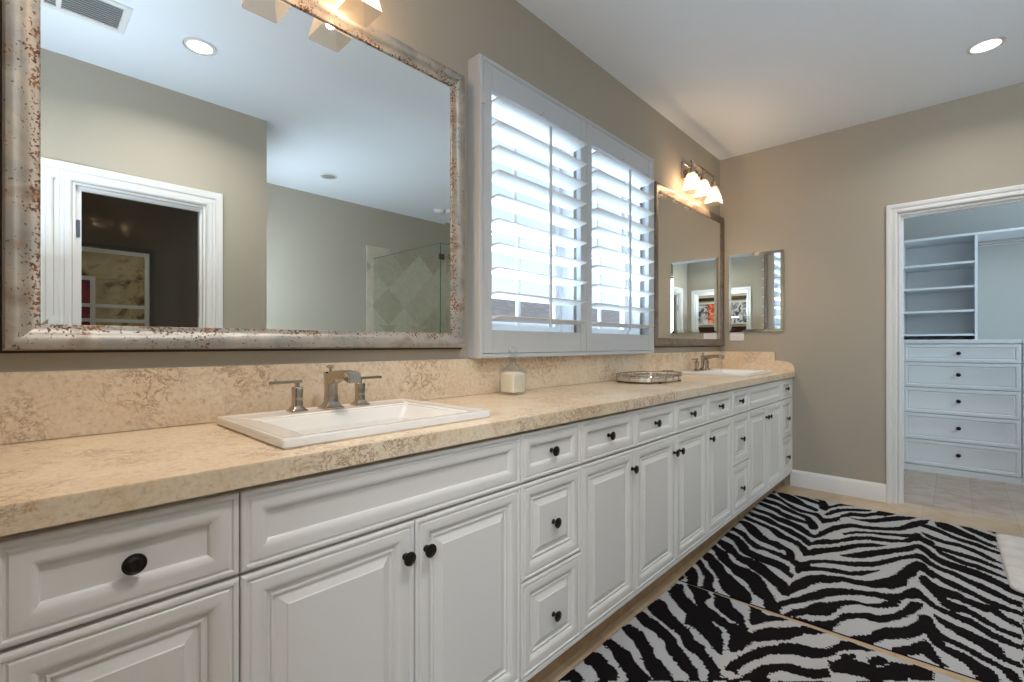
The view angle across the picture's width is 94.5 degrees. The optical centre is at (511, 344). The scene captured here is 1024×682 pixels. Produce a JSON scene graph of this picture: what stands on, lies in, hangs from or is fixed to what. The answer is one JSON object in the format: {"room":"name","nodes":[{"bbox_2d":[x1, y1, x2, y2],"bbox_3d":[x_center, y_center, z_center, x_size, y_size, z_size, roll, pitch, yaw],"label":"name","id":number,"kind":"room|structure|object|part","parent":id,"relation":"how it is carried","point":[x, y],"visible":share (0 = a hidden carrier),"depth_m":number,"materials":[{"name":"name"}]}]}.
{"room":"bathroom","nodes":[
{"label":"bathroom","id":0,"kind":"room"},
{"bbox_2d":[0,0,719,371],"bbox_3d":[0.846,-0.247,3.213,0.140,2.745,6.250,0,0,43],"label":"wall","id":1,"kind":"structure","parent":0,"point":[451,33],"depth_m":2.13,"materials":[{"name":"beige paint"}]},
{"bbox_2d":[0,489,238,681],"bbox_3d":[-0.788,0.637,0.923,0.576,0.764,0.304,0,0,43],"label":"vanity cabinet","id":2,"kind":"object","parent":1,"relation":"attached to","point":[151,593],"visible":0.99,"depth_m":0.74,"materials":[{"name":"white paint"}]},
{"bbox_3d":[-0.601,0.566,0.748,0.019,0.292,0.302,0,0,43],"label":"drawer","id":3,"kind":"part","parent":2,"relation":"part of","materials":[{"name":"white paint"}]},
{"bbox_3d":[-0.592,0.341,0.740,0.026,0.032,0.032,0,0,43],"label":"knob","id":4,"kind":"part","parent":2,"relation":"part of","materials":[{"name":"brown metal"}]},
{"bbox_2d":[0,0,464,352],"bbox_3d":[-0.646,-0.545,1.481,0.044,1.128,1.306,0,0,43],"label":"framed mirror","id":5,"kind":"object","parent":1,"relation":"attached to","point":[176,175],"visible":1,"depth_m":1.32,"materials":[{"name":"silver metal"}]},
{"bbox_2d":[335,0,381,27],"bbox_3d":[-0.656,-1.196,1.379,0.170,0.267,0.530,0,0,43],"label":"vanity light","id":6,"kind":"object","parent":1,"relation":"attached to","point":[363,13],"visible":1,"depth_m":1.55,"materials":[{"name":"white glass"}]},
{"bbox_2d":[0,351,720,444],"bbox_3d":[0.338,0.137,2.552,0.019,0.154,4.348,0,0,43],"label":"backsplash","id":7,"kind":"structure","parent":1,"relation":"attached to","point":[35,405],"depth_m":1.33,"materials":[{"name":"stone"}]},
{"bbox_2d":[237,433,520,681],"bbox_3d":[-0.423,0.637,1.311,0.579,0.764,0.758,0,0,43],"label":"vanity cabinet","id":8,"kind":"object","parent":1,"relation":"attached to","point":[405,568],"visible":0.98,"depth_m":1.08,"materials":[{"name":"white paint"}]},
{"bbox_3d":[-0.367,0.711,0.998,0.019,0.582,0.377,0,0,43],"label":"door","id":9,"kind":"part","parent":8,"relation":"part of","materials":[{"name":"white paint"}]},
{"bbox_3d":[-0.237,0.341,1.137,0.019,0.147,0.756,0,0,43],"label":"drawer","id":10,"kind":"part","parent":8,"relation":"part of","materials":[{"name":"white paint"}]},
{"bbox_3d":[-0.242,0.496,1.100,0.026,0.032,0.032,0,0,43],"label":"knob","id":11,"kind":"part","parent":8,"relation":"part of","materials":[{"name":"brown metal"}]},
{"bbox_3d":[-0.201,0.496,1.144,0.026,0.032,0.032,0,0,43],"label":"knob","id":12,"kind":"part","parent":8,"relation":"part of","materials":[{"name":"brown metal"}]},
{"bbox_3d":[-0.108,0.711,1.275,0.019,0.582,0.377,0,0,43],"label":"door","id":13,"kind":"part","parent":8,"relation":"part of","materials":[{"name":"white paint"}]},
{"bbox_2d":[492,94,573,332],"bbox_3d":[0.048,-0.577,2.353,0.129,1.085,0.705,0,0,43],"label":"window","id":14,"kind":"structure","parent":1,"relation":"in","point":[564,312],"depth_m":2.58,"materials":[{"name":"white glass"}]},
{"bbox_3d":[0.012,-0.807,2.387,0.020,0.555,0.635,0,0,43],"label":"sash","id":15,"kind":"part","parent":14,"relation":"part of","materials":[{"name":"white plastic"}]},
{"bbox_3d":[0.030,-0.320,2.370,0.020,0.500,0.635,0,0,43],"label":"sash","id":16,"kind":"part","parent":14,"relation":"part of","materials":[{"name":"white plastic"}]},
{"bbox_2d":[468,53,654,358],"bbox_3d":[0.391,-0.574,2.530,0.128,1.264,1.554,0,0,43],"label":"plantation shutters","id":17,"kind":"object","parent":14,"relation":"attached to","point":[517,102],"visible":1,"depth_m":2.29,"materials":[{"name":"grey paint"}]},
{"bbox_3d":[0.129,-0.574,2.256,0.028,1.222,0.756,0,0,43],"label":"shutter panel","id":18,"kind":"part","parent":17,"relation":"part of","materials":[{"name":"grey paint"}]},
{"bbox_3d":[0.182,-0.552,2.221,0.012,0.941,0.012,0,0,43],"label":"tilt rod","id":19,"kind":"part","parent":17,"relation":"part of","materials":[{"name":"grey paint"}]},
{"bbox_3d":[0.646,-0.574,2.809,0.028,1.222,0.755,0,0,43],"label":"shutter panel","id":20,"kind":"part","parent":17,"relation":"part of","materials":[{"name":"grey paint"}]},
{"bbox_3d":[0.691,-0.552,2.766,0.012,0.941,0.012,0,0,43],"label":"tilt rod","id":21,"kind":"part","parent":17,"relation":"part of","materials":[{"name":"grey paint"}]},
{"bbox_2d":[516,420,580,681],"bbox_3d":[-0.060,0.637,1.702,0.576,0.764,0.309,0,0,43],"label":"vanity cabinet","id":22,"kind":"object","parent":1,"relation":"attached to","point":[550,484],"visible":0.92,"depth_m":1.51,"materials":[{"name":"white paint"}]},
{"bbox_3d":[0.128,0.566,1.527,0.019,0.292,0.307,0,0,43],"label":"drawer","id":23,"kind":"part","parent":22,"relation":"part of","materials":[{"name":"white paint"}]},
{"bbox_3d":[0.128,0.341,1.527,0.019,0.147,0.307,0,0,43],"label":"drawer","id":24,"kind":"part","parent":22,"relation":"part of","materials":[{"name":"white paint"}]},
{"bbox_3d":[0.127,1.012,1.528,0.018,0.014,0.309,0,0,43],"label":"rail","id":25,"kind":"part","parent":22,"relation":"part of","materials":[{"name":"white paint"}]},
{"bbox_3d":[0.128,0.860,1.527,0.019,0.284,0.307,0,0,43],"label":"drawer","id":26,"kind":"part","parent":22,"relation":"part of","materials":[{"name":"white paint"}]},
{"bbox_3d":[0.136,0.341,1.520,0.026,0.032,0.032,0,0,43],"label":"knob","id":27,"kind":"part","parent":22,"relation":"part of","materials":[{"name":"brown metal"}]},
{"bbox_3d":[0.141,0.867,1.514,0.026,0.032,0.032,0,0,43],"label":"knob","id":28,"kind":"part","parent":22,"relation":"part of","materials":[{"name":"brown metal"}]},
{"bbox_3d":[0.141,0.569,1.514,0.026,0.032,0.032,0,0,43],"label":"knob","id":29,"kind":"part","parent":22,"relation":"part of","materials":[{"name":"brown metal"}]},
{"bbox_2d":[577,410,638,637],"bbox_3d":[0.177,0.637,1.953,0.579,0.764,0.379,0,0,43],"label":"vanity cabinet","id":30,"kind":"object","parent":1,"relation":"attached to","point":[608,468],"visible":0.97,"depth_m":1.76,"materials":[{"name":"white paint"}]},
{"bbox_3d":[0.363,0.341,1.779,0.019,0.147,0.377,0,0,43],"label":"drawer","id":31,"kind":"part","parent":30,"relation":"part of","materials":[{"name":"white paint"}]},
{"bbox_3d":[0.362,1.012,1.780,0.018,0.014,0.379,0,0,43],"label":"rail","id":32,"kind":"part","parent":30,"relation":"part of","materials":[{"name":"white paint"}]},
{"bbox_3d":[0.371,0.341,1.772,0.026,0.032,0.032,0,0,43],"label":"knob","id":33,"kind":"part","parent":30,"relation":"part of","materials":[{"name":"brown metal"}]},
{"bbox_3d":[0.488,0.496,1.881,0.026,0.032,0.032,0,0,43],"label":"knob","id":34,"kind":"part","parent":30,"relation":"part of","materials":[{"name":"brown metal"}]},
{"bbox_2d":[592,148,639,334],"bbox_3d":[0.559,-0.577,2.900,0.129,1.085,0.690,0,0,43],"label":"window","id":35,"kind":"structure","parent":1,"relation":"in","point":[624,283],"depth_m":3.12,"materials":[{"name":"white glass"}]},
{"bbox_3d":[0.522,-0.807,2.933,0.020,0.555,0.620,0,0,43],"label":"sash","id":36,"kind":"part","parent":35,"relation":"part of","materials":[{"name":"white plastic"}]},
{"bbox_3d":[0.541,-0.320,2.916,0.020,0.500,0.620,0,0,43],"label":"sash","id":37,"kind":"part","parent":35,"relation":"part of","materials":[{"name":"white plastic"}]},
{"bbox_2d":[631,395,707,595],"bbox_3d":[0.570,0.637,2.373,0.579,0.764,0.769,0,0,43],"label":"vanity cabinet","id":38,"kind":"object","parent":1,"relation":"attached to","point":[671,447],"visible":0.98,"depth_m":2.15,"materials":[{"name":"white paint"}]},
{"bbox_3d":[0.624,0.711,2.059,0.019,0.582,0.382,0,0,43],"label":"door","id":39,"kind":"part","parent":38,"relation":"part of","materials":[{"name":"white paint"}]},
{"bbox_3d":[0.624,0.341,2.059,0.019,0.147,0.382,0,0,43],"label":"drawer","id":40,"kind":"part","parent":38,"relation":"part of","materials":[{"name":"white paint"}]},
{"bbox_3d":[0.632,0.341,2.051,0.026,0.032,0.032,0,0,43],"label":"knob","id":41,"kind":"part","parent":38,"relation":"part of","materials":[{"name":"brown metal"}]},
{"bbox_3d":[0.755,1.012,2.200,0.018,0.014,0.769,0,0,43],"label":"rail","id":42,"kind":"part","parent":38,"relation":"part of","materials":[{"name":"white paint"}]},
{"bbox_3d":[0.751,0.496,2.163,0.026,0.032,0.032,0,0,43],"label":"knob","id":43,"kind":"part","parent":38,"relation":"part of","materials":[{"name":"brown metal"}]},
{"bbox_3d":[0.887,0.711,2.340,0.019,0.582,0.382,0,0,43],"label":"door","id":44,"kind":"part","parent":38,"relation":"part of","materials":[{"name":"white paint"}]},
{"bbox_3d":[0.887,0.341,2.340,0.019,0.147,0.382,0,0,43],"label":"drawer","id":45,"kind":"part","parent":38,"relation":"part of","materials":[{"name":"white paint"}]},
{"bbox_2d":[654,181,723,346],"bbox_3d":[1.392,-0.545,3.663,0.044,1.128,1.306,0,0,43],"label":"framed mirror","id":46,"kind":"object","parent":1,"relation":"attached to","point":[688,237],"visible":0.85,"depth_m":3.57,"materials":[{"name":"silver mirror"}]},
{"bbox_2d":[681,160,722,206],"bbox_3d":[1.433,-1.246,3.615,0.170,0.267,0.530,0,0,43],"label":"vanity light","id":47,"kind":"object","parent":1,"relation":"attached to","point":[702,190],"visible":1,"depth_m":3.56,"materials":[{"name":"white glass"}]},
{"bbox_3d":[1.312,-1.181,3.441,0.110,0.136,0.110,0,0,43],"label":"lamp shade","id":48,"kind":"part","parent":47,"relation":"part of","materials":[{"name":"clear glass"}]},
{"bbox_2d":[689,162,695,172],"bbox_3d":[1.312,-1.286,3.441,0.048,0.074,0.048,0,0,43],"label":"socket","id":49,"kind":"object","parent":47,"relation":"attached to","point":[692,169],"depth_m":3.43,"materials":[{"name":"silver metal"}]},
{"bbox_2d":[700,170,706,179],"bbox_3d":[1.455,-1.286,3.595,0.048,0.074,0.048,0,0,43],"label":"socket","id":50,"kind":"object","parent":47,"relation":"attached to","point":[703,177],"depth_m":3.58,"materials":[{"name":"silver metal"}]},
{"bbox_3d":[1.455,-1.181,3.595,0.110,0.136,0.110,0,0,43],"label":"lamp shade","id":51,"kind":"part","parent":47,"relation":"part of","materials":[{"name":"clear glass"}]},
{"bbox_2d":[710,177,716,186],"bbox_3d":[1.599,-1.286,3.748,0.048,0.074,0.048,0,0,43],"label":"socket","id":52,"kind":"object","parent":47,"relation":"attached to","point":[713,184],"depth_m":3.73,"materials":[{"name":"silver metal"}]},
{"bbox_3d":[1.599,-1.181,3.748,0.110,0.136,0.110,0,0,43],"label":"lamp shade","id":53,"kind":"part","parent":47,"relation":"part of","materials":[{"name":"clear glass"}]},
{"bbox_2d":[705,390,732,537],"bbox_3d":[0.963,0.637,2.795,0.579,0.764,0.382,0,0,43],"label":"vanity cabinet","id":54,"kind":"object","parent":1,"relation":"attached to","point":[720,404],"visible":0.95,"depth_m":2.61,"materials":[{"name":"white paint"}]},
{"bbox_3d":[1.149,0.341,2.621,0.019,0.147,0.380,0,0,43],"label":"drawer","id":55,"kind":"part","parent":54,"relation":"part of","materials":[{"name":"white paint"}]},
{"bbox_3d":[1.149,1.012,2.622,0.018,0.014,0.382,0,0,43],"label":"rail","id":56,"kind":"part","parent":54,"relation":"part of","materials":[{"name":"white paint"}]},
{"bbox_2d":[730,386,748,517],"bbox_3d":[1.196,0.637,3.046,0.576,0.764,0.301,0,0,43],"label":"vanity cabinet","id":57,"kind":"object","parent":1,"relation":"attached to","point":[740,415],"visible":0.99,"depth_m":2.86,"materials":[{"name":"white paint"}]},
{"bbox_3d":[1.383,0.566,2.871,0.019,0.292,0.299,0,0,43],"label":"drawer","id":58,"kind":"part","parent":57,"relation":"part of","materials":[{"name":"white paint"}]},
{"bbox_3d":[1.383,0.341,2.871,0.019,0.147,0.299,0,0,43],"label":"drawer","id":59,"kind":"part","parent":57,"relation":"part of","materials":[{"name":"white paint"}]},
{"bbox_3d":[1.382,1.012,2.872,0.018,0.014,0.301,0,0,43],"label":"rail","id":60,"kind":"part","parent":57,"relation":"part of","materials":[{"name":"white paint"}]},
{"bbox_3d":[1.383,0.860,2.871,0.019,0.284,0.299,0,0,43],"label":"drawer","id":61,"kind":"part","parent":57,"relation":"part of","materials":[{"name":"white paint"}]},
{"bbox_2d":[746,380,781,505],"bbox_3d":[1.565,0.637,3.438,0.579,0.764,0.774,0,0,43],"label":"vanity cabinet","id":62,"kind":"object","parent":1,"relation":"attached to","point":[765,405],"visible":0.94,"depth_m":3.23,"materials":[{"name":"white paint"}]},
{"bbox_2d":[0,371,794,535],"bbox_3d":[0.550,0.234,2.366,0.582,0.040,4.369,0,0,43],"label":"countertop","id":63,"kind":"structure","parent":62,"relation":"on","point":[51,482],"depth_m":0.96,"materials":[{"name":"stone"}]},
{"bbox_2d":[268,365,381,412],"bbox_3d":[-0.511,0.129,1.413,0.180,0.132,0.356,0,0,43],"label":"faucet","id":64,"kind":"object","parent":63,"relation":"on","point":[331,378],"visible":1,"depth_m":1.42,"materials":[{"name":"silver metal"}]},
{"bbox_3d":[-0.651,0.108,1.363,0.013,0.008,0.092,0,0,43],"label":"lever","id":65,"kind":"part","parent":64,"relation":"part of","materials":[{"name":"silver metal"}]},
{"bbox_3d":[-0.629,0.153,1.386,0.044,0.083,0.050,0,0,43],"label":"handle","id":66,"kind":"part","parent":64,"relation":"part of","materials":[{"name":"silver metal"}]},
{"bbox_3d":[-0.557,0.073,1.451,0.024,0.020,0.024,0,0,43],"label":"lift knob","id":67,"kind":"part","parent":64,"relation":"part of","materials":[{"name":"silver metal"}]},
{"bbox_3d":[-0.521,0.136,1.417,0.145,0.119,0.062,0,0,43],"label":"spout","id":68,"kind":"part","parent":64,"relation":"part of","materials":[{"name":"silver metal"}]},
{"bbox_3d":[-0.493,0.153,1.532,0.044,0.083,0.050,0,0,43],"label":"handle","id":69,"kind":"part","parent":64,"relation":"part of","materials":[{"name":"silver metal"}]},
{"bbox_3d":[-0.471,0.108,1.555,0.013,0.008,0.092,0,0,43],"label":"lever","id":70,"kind":"part","parent":64,"relation":"part of","materials":[{"name":"silver metal"}]},
{"bbox_2d":[217,398,489,448],"bbox_3d":[-0.426,0.271,1.329,0.450,0.156,0.594,0,0,43],"label":"sink","id":71,"kind":"object","parent":63,"relation":"in","point":[282,429],"visible":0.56,"depth_m":1.31,"materials":[{"name":"white ceramic"}]},
{"bbox_2d":[499,346,526,395],"bbox_3d":[0.004,0.110,2.030,0.090,0.207,0.090,0,0,43],"label":"decanter","id":72,"kind":"object","parent":63,"relation":"on","point":[512,383],"visible":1,"depth_m":2.01,"materials":[{"name":"clear glass"}]},
{"bbox_2d":[616,370,681,383],"bbox_3d":[0.804,0.187,2.766,0.303,0.054,0.517,0,0,43],"label":"tray","id":73,"kind":"object","parent":63,"relation":"on","point":[647,377],"visible":0.99,"depth_m":2.65,"materials":[{"name":"silver metal"}]},
{"bbox_3d":[0.804,0.175,2.766,0.303,0.021,0.483,0,0,43],"label":"gallery rail","id":74,"kind":"part","parent":73,"relation":"part of","materials":[{"name":"silver metal"}]},
{"bbox_2d":[692,353,723,370],"bbox_3d":[1.502,0.129,3.567,0.180,0.132,0.356,0,0,43],"label":"faucet","id":75,"kind":"object","parent":63,"relation":"on","point":[704,358],"visible":0.98,"depth_m":3.57,"materials":[{"name":"silver metal"}]},
{"bbox_3d":[1.384,0.153,3.540,0.044,0.083,0.050,0,0,43],"label":"handle","id":76,"kind":"part","parent":75,"relation":"part of","materials":[{"name":"silver metal"}]},
{"bbox_3d":[1.520,0.153,3.686,0.044,0.083,0.050,0,0,43],"label":"handle","id":77,"kind":"part","parent":75,"relation":"part of","materials":[{"name":"silver metal"}]},
{"bbox_3d":[1.492,0.136,3.571,0.145,0.119,0.062,0,0,43],"label":"spout","id":78,"kind":"part","parent":75,"relation":"part of","materials":[{"name":"silver metal"}]},
{"bbox_2d":[681,368,771,376],"bbox_3d":[1.586,0.271,3.483,0.450,0.156,0.594,0,0,43],"label":"sink","id":79,"kind":"object","parent":63,"relation":"in","point":[714,371],"visible":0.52,"depth_m":3.40,"materials":[{"name":"white ceramic"}]},
{"bbox_2d":[721,351,794,370],"bbox_3d":[2.034,0.137,3.957,0.580,0.154,0.020,0,0,43],"label":"side splash","id":80,"kind":"object","parent":63,"relation":"on","point":[732,359],"visible":0.89,"depth_m":3.96,"materials":[{"name":"stone"}]},
{"bbox_3d":[1.619,0.711,3.123,0.019,0.582,0.385,0,0,43],"label":"door","id":81,"kind":"part","parent":62,"relation":"part of","materials":[{"name":"white paint"}]},
{"bbox_3d":[1.751,0.341,3.264,0.019,0.147,0.772,0,0,43],"label":"drawer","id":82,"kind":"part","parent":62,"relation":"part of","materials":[{"name":"white paint"}]},
{"bbox_3d":[1.750,1.012,3.265,0.018,0.014,0.774,0,0,43],"label":"rail","id":83,"kind":"part","parent":62,"relation":"part of","materials":[{"name":"white paint"}]},
{"bbox_3d":[1.883,0.711,3.406,0.019,0.582,0.385,0,0,43],"label":"door","id":84,"kind":"part","parent":62,"relation":"part of","materials":[{"name":"white paint"}]},
{"bbox_2d":[527,479,783,681],"bbox_3d":[0.697,1.072,2.230,0.015,0.106,4.370,0,0,43],"label":"trim","id":85,"kind":"structure","parent":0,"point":[550,668],"depth_m":2.03,"materials":[{"name":"brown wood"}]},
{"bbox_2d":[516,0,1023,159],"bbox_3d":[1.162,-1.670,0.864,3.810,0.100,9.450,0,0,43],"label":"ceiling","id":86,"kind":"structure","parent":0,"point":[737,77],"depth_m":2.66,"materials":[{"name":"white paint"}]},
{"bbox_2d":[966,36,1006,54],"bbox_3d":[2.564,-1.617,2.559,0.158,0.006,0.158,0,0,43],"label":"recessed light","id":87,"kind":"object","parent":86,"relation":"in","point":[989,44],"visible":1,"depth_m":2.55,"materials":[{"name":"white metal"}]},
{"bbox_2d":[542,469,1023,681],"bbox_3d":[2.220,1.175,1.997,3.810,0.100,6.350,0,0,43],"label":"floor","id":88,"kind":"structure","parent":0,"point":[987,523],"depth_m":3.23,"materials":[{"name":"tile"}]},
{"bbox_2d":[558,580,961,681],"bbox_3d":[0.699,1.120,1.058,1.531,0.009,1.860,0,0,43],"label":"rug","id":89,"kind":"object","parent":88,"relation":"on","point":[688,633],"visible":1,"depth_m":1.72,"materials":[{"name":"fabric"}]},
{"bbox_2d":[678,491,1023,681],"bbox_3d":[1.970,1.120,2.430,1.605,0.009,1.866,0,0,43],"label":"rug","id":90,"kind":"object","parent":88,"relation":"on","point":[935,593],"visible":0.96,"depth_m":2.25,"materials":[{"name":"multicoloured fabric"}]},
{"bbox_2d":[996,534,1023,593],"bbox_3d":[2.778,1.106,2.246,0.635,0.018,0.855,0,0,43],"label":"bath mat","id":91,"kind":"object","parent":90,"relation":"on","point":[1011,548],"visible":1,"depth_m":2.43,"materials":[{"name":"white fabric"}]},
{"bbox_2d":[904,339,1021,484],"bbox_3d":[3.973,0.541,4.210,0.738,1.168,0.521,0,0,43],"label":"chest","id":92,"kind":"object","parent":88,"relation":"on","point":[963,397],"visible":0.97,"depth_m":4.01,"materials":[{"name":"white laminate"}]},
{"bbox_3d":[3.816,0.076,4.043,0.732,0.155,0.019,0,0,43],"label":"drawer","id":93,"kind":"part","parent":92,"relation":"part of","materials":[{"name":"white laminate"}]},
{"bbox_3d":[3.816,0.269,4.043,0.732,0.219,0.019,0,0,43],"label":"drawer","id":94,"kind":"part","parent":92,"relation":"part of","materials":[{"name":"white laminate"}]},
{"bbox_3d":[3.816,0.495,4.043,0.732,0.221,0.019,0,0,43],"label":"drawer","id":95,"kind":"part","parent":92,"relation":"part of","materials":[{"name":"white laminate"}]},
{"bbox_3d":[3.816,0.725,4.043,0.732,0.228,0.019,0,0,43],"label":"drawer","id":96,"kind":"part","parent":92,"relation":"part of","materials":[{"name":"white laminate"}]},
{"bbox_3d":[3.816,0.956,4.043,0.732,0.221,0.019,0,0,43],"label":"drawer","id":97,"kind":"part","parent":92,"relation":"part of","materials":[{"name":"white laminate"}]},
{"bbox_3d":[3.817,1.098,4.043,0.738,0.054,0.016,0,0,43],"label":"board","id":98,"kind":"part","parent":92,"relation":"part of","materials":[{"name":"white laminate"}]},
{"bbox_2d":[904,227,1023,339],"bbox_3d":[4.277,-0.500,4.010,1.491,0.914,0.400,0,0,43],"label":"closet shelves","id":99,"kind":"object","parent":92,"relation":"on","point":[941,273],"visible":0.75,"depth_m":4.41,"materials":[{"name":"white laminate"}]},
{"bbox_3d":[3.742,-0.490,4.517,0.018,0.894,0.390,0,0,43],"label":"panel","id":100,"kind":"part","parent":99,"relation":"part of","materials":[{"name":"white laminate"}]},
{"bbox_3d":[3.922,-0.712,4.351,0.470,0.018,0.386,0,0,43],"label":"shelf","id":101,"kind":"part","parent":99,"relation":"part of","materials":[{"name":"white laminate"}]},
{"bbox_3d":[3.922,-0.502,4.351,0.470,0.018,0.386,0,0,43],"label":"shelf","id":102,"kind":"part","parent":99,"relation":"part of","materials":[{"name":"white laminate"}]},
{"bbox_3d":[3.922,-0.294,4.351,0.470,0.018,0.386,0,0,43],"label":"shelf","id":103,"kind":"part","parent":99,"relation":"part of","materials":[{"name":"white laminate"}]},
{"bbox_3d":[3.922,-0.086,4.351,0.470,0.018,0.386,0,0,43],"label":"shelf","id":104,"kind":"part","parent":99,"relation":"part of","materials":[{"name":"white laminate"}]},
{"bbox_3d":[4.049,-0.490,4.488,0.470,0.894,0.011,0,0,43],"label":"panel","id":105,"kind":"part","parent":99,"relation":"part of","materials":[{"name":"white laminate"}]},
{"bbox_3d":[4.270,-0.947,4.016,1.473,0.020,0.400,0,0,43],"label":"shelf","id":106,"kind":"part","parent":99,"relation":"part of","materials":[{"name":"white laminate"}]},
{"bbox_3d":[4.099,-0.490,4.183,0.018,0.894,0.390,0,0,43],"label":"panel","id":107,"kind":"part","parent":99,"relation":"part of","materials":[{"name":"white laminate"}]},
{"bbox_3d":[4.394,-0.860,3.777,0.965,0.027,0.028,0,0,43],"label":"hanging rod","id":108,"kind":"part","parent":99,"relation":"part of","materials":[{"name":"silver metal"}]},
{"bbox_2d":[1022,339,1023,484],"bbox_3d":[4.505,0.541,3.712,0.714,1.168,0.521,0,0,43],"label":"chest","id":109,"kind":"object","parent":88,"relation":"on","point":[1022,339],"visible":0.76,"depth_m":3.78,"materials":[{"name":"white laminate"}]},
{"bbox_2d":[720,82,1023,484],"bbox_3d":[3.167,-0.247,2.995,3.550,2.745,0.120,0,0,43],"label":"wall","id":110,"kind":"structure","parent":0,"point":[822,199],"depth_m":3.54,"materials":[{"name":"beige paint"}]},
{"bbox_2d":[730,332,743,340],"bbox_3d":[1.931,-0.068,4.062,0.114,0.071,0.007,0,0,43],"label":"outlet plate","id":111,"kind":"object","parent":110,"relation":"attached to","point":[734,336],"visible":1,"depth_m":4.06,"materials":[{"name":"white paint"}]},
{"bbox_2d":[732,334,740,338],"bbox_3d":[1.929,-0.068,4.060,0.070,0.035,0.002,0,0,43],"label":"socket","id":112,"kind":"object","parent":111,"relation":"attached to","point":[734,336],"depth_m":4.06,"materials":[{"name":"white plastic"}]},
{"bbox_2d":[729,249,783,331],"bbox_3d":[2.037,-0.437,3.958,0.421,0.661,0.014,0,0,43],"label":"wall mirror","id":113,"kind":"object","parent":110,"relation":"attached to","point":[756,280],"visible":1,"depth_m":3.94,"materials":[{"name":"grey mirror"}]},
{"bbox_2d":[780,378,791,479],"bbox_3d":[1.933,0.637,3.835,0.576,0.764,0.307,0,0,43],"label":"vanity cabinet","id":114,"kind":"object","parent":110,"relation":"attached to","point":[786,400],"visible":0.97,"depth_m":3.65,"materials":[{"name":"white paint"}]},
{"bbox_3d":[2.121,0.566,3.660,0.019,0.292,0.305,0,0,43],"label":"drawer","id":115,"kind":"part","parent":114,"relation":"part of","materials":[{"name":"white paint"}]},
{"bbox_3d":[2.121,0.860,3.660,0.019,0.284,0.305,0,0,43],"label":"drawer","id":116,"kind":"part","parent":114,"relation":"part of","materials":[{"name":"white paint"}]},
{"bbox_3d":[2.121,0.341,3.660,0.019,0.147,0.305,0,0,43],"label":"drawer","id":117,"kind":"part","parent":114,"relation":"part of","materials":[{"name":"white paint"}]},
{"bbox_2d":[790,469,885,502],"bbox_3d":[2.446,1.061,3.575,0.604,0.128,0.016,0,0,43],"label":"baseboard","id":118,"kind":"structure","parent":110,"relation":"attached to","point":[868,490],"depth_m":3.55,"materials":[{"name":"white paint"}]},
{"bbox_2d":[886,184,1023,504],"bbox_3d":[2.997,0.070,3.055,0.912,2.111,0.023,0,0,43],"label":"trim","id":119,"kind":"structure","parent":110,"relation":"attached to","point":[892,211],"depth_m":3.33,"materials":[{"name":"white paint"}]},
{"bbox_2d":[904,202,1023,338],"bbox_3d":[4.361,-0.247,4.273,3.550,2.745,0.100,0,0,43],"label":"wall","id":120,"kind":"structure","parent":0,"point":[1000,267],"depth_m":4.24,"materials":[{"name":"grey paint"}]},
{"label":"outside","id":121,"kind":"structure","parent":0,"visible":0},
{"bbox_2d":[492,298,619,328],"bbox_3d":[0.418,1.165,17.402,6.660,5.920,34.800,0,0,43],"label":"neighbouring house","id":122,"kind":"structure","parent":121,"point":[502,307],"depth_m":14.55,"materials":[{"name":"beige paint"}]}
]}

